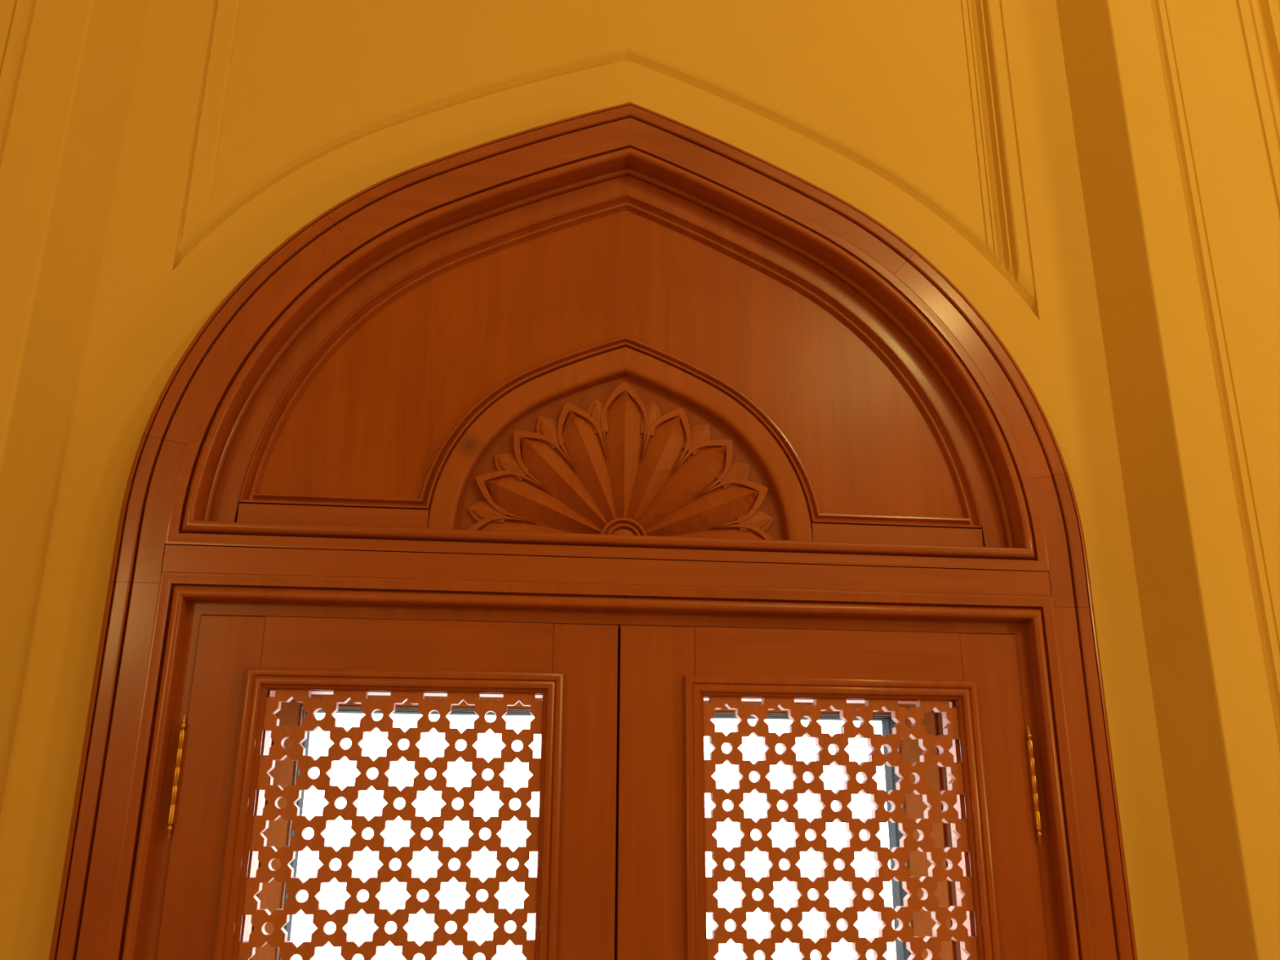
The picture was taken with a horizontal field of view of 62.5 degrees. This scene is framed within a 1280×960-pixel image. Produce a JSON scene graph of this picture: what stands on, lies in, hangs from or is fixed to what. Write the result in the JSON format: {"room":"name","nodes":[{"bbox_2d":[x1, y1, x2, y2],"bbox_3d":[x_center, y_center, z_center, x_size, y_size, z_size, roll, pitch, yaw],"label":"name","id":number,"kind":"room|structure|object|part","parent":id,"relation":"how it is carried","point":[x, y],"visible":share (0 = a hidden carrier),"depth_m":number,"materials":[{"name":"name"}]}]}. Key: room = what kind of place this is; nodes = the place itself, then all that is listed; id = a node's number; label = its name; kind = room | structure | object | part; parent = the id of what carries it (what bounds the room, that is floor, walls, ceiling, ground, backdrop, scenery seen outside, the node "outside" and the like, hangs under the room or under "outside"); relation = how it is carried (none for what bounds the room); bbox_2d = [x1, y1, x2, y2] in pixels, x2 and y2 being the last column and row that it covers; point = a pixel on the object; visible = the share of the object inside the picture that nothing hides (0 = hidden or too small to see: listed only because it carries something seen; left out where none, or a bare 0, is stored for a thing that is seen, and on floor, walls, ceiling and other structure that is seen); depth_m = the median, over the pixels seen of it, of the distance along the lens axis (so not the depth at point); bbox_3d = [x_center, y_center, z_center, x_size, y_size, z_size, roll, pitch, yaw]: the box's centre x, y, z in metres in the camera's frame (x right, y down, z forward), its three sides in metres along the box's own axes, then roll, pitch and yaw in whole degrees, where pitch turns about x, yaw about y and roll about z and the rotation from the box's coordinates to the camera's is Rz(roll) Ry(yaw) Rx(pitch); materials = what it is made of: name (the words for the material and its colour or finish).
{"room":"mosque interior","nodes":[
{"label":"mosque interior","id":0,"kind":"room"},
{"bbox_2d":[0,0,145,815],"bbox_3d":[-3.502,-0.841,2.354,4.418,6.286,0.230,2,-18,-6],"label":"wall","id":1,"kind":"structure","parent":0,"point":[67,66],"depth_m":2.44,"materials":[{"name":"beige paint"}]},
{"bbox_2d":[0,0,1189,959],"bbox_3d":[-0.042,-0.683,2.798,2.564,6.286,0.073,2,-18,-6],"label":"wall","id":2,"kind":"structure","parent":0,"point":[948,124],"depth_m":2.80,"materials":[{"name":"beige paint"}]},
{"bbox_2d":[48,102,1137,959],"bbox_3d":[-0.040,0.659,2.299,2.220,3.426,0.158,2,-18,-6],"label":"door frame","id":3,"kind":"structure","parent":2,"relation":"attached to","point":[172,566],"depth_m":2.39,"materials":[{"name":"brown wood"}]},
{"bbox_2d":[155,614,617,959],"bbox_3d":[-0.511,1.294,2.045,0.910,2.044,0.121,2,-18,-6],"label":"door leaf","id":4,"kind":"structure","parent":3,"relation":"in","point":[245,668],"depth_m":2.21,"materials":[{"name":"brown wood"}]},
{"bbox_3d":[-0.502,0.900,2.119,0.670,1.027,0.024,2,-18,-6],"label":"lattice moulding","id":5,"kind":"part","parent":4,"relation":"part of","materials":[{"name":"brown wood"}]},
{"bbox_3d":[-0.510,0.922,2.188,0.619,0.977,0.071,2,-18,-6],"label":"moulding","id":6,"kind":"part","parent":4,"relation":"part of","materials":[{"name":"brown wood"}]},
{"bbox_3d":[-0.503,0.379,2.316,0.619,0.136,0.054,2,-18,-6],"label":"rail","id":7,"kind":"part","parent":4,"relation":"part of","materials":[{"name":"brown wood"}]},
{"bbox_3d":[-0.040,1.264,2.075,1.998,2.136,0.095,2,-18,-6],"label":"doorway moulding","id":8,"kind":"part","parent":3,"relation":"part of","materials":[{"name":"brown wood"}]},
{"bbox_3d":[-0.034,0.215,2.396,1.994,0.058,0.059,2,-18,-6],"label":"transom rail","id":9,"kind":"part","parent":3,"relation":"part of","materials":[{"name":"brown wood"}]},
{"bbox_3d":[-0.030,-0.346,2.569,2.000,1.110,0.068,2,-18,-6],"label":"head moulding","id":10,"kind":"part","parent":3,"relation":"part of","materials":[{"name":"brown wood"}]},
{"bbox_2d":[614,625,1048,959],"bbox_3d":[0.398,1.329,2.142,0.961,2.044,0.121,2,-18,-6],"label":"door leaf","id":11,"kind":"structure","parent":3,"relation":"in","point":[664,893],"depth_m":2.31,"materials":[{"name":"brown wood"}]},
{"bbox_3d":[0.428,0.415,2.415,0.619,0.136,0.054,2,-18,-6],"label":"rail","id":12,"kind":"part","parent":11,"relation":"part of","materials":[{"name":"brown wood"}]},
{"bbox_3d":[0.421,0.958,2.287,0.619,0.977,0.071,2,-18,-6],"label":"moulding","id":13,"kind":"part","parent":11,"relation":"part of","materials":[{"name":"brown wood"}]},
{"bbox_3d":[0.429,0.936,2.218,0.670,1.027,0.024,2,-18,-6],"label":"lattice moulding","id":14,"kind":"part","parent":11,"relation":"part of","materials":[{"name":"brown wood"}]},
{"bbox_2d":[208,173,1007,547],"bbox_3d":[-0.037,-0.324,2.623,1.877,0.992,0.046,2,-18,-6],"label":"panel","id":15,"kind":"object","parent":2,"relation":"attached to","point":[624,354],"visible":0.94,"depth_m":2.58,"materials":[{"name":"brown wood"}]},
{"bbox_2d":[617,626,961,959],"bbox_3d":[0.529,-0.592,3.079,12.600,6.286,0.357,2,-18,-6],"label":"wall","id":16,"kind":"structure","parent":0,"point":[940,714],"depth_m":2.47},
{"bbox_2d":[248,693,957,959],"bbox_3d":[-0.078,1.471,2.357,1.556,1.912,0.354,2,-18,-6],"label":"window","id":17,"kind":"structure","parent":16,"relation":"in","point":[273,895],"depth_m":2.57,"materials":[{"name":"wood"}]},
{"bbox_2d":[1055,0,1279,959],"bbox_3d":[4.032,-0.550,3.156,5.618,6.286,0.230,2,-18,-6],"label":"wall","id":18,"kind":"structure","parent":0,"point":[1175,104],"depth_m":2.66,"materials":[{"name":"beige paint"}]},
{"label":"outside","id":19,"kind":"structure","parent":0,"visible":0},
{"bbox_2d":[290,885,896,959],"bbox_3d":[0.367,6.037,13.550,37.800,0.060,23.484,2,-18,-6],"label":"window pane","id":20,"kind":"structure","parent":19,"point":[421,926],"depth_m":16.35,"materials":[{"name":"glass"}]}
]}

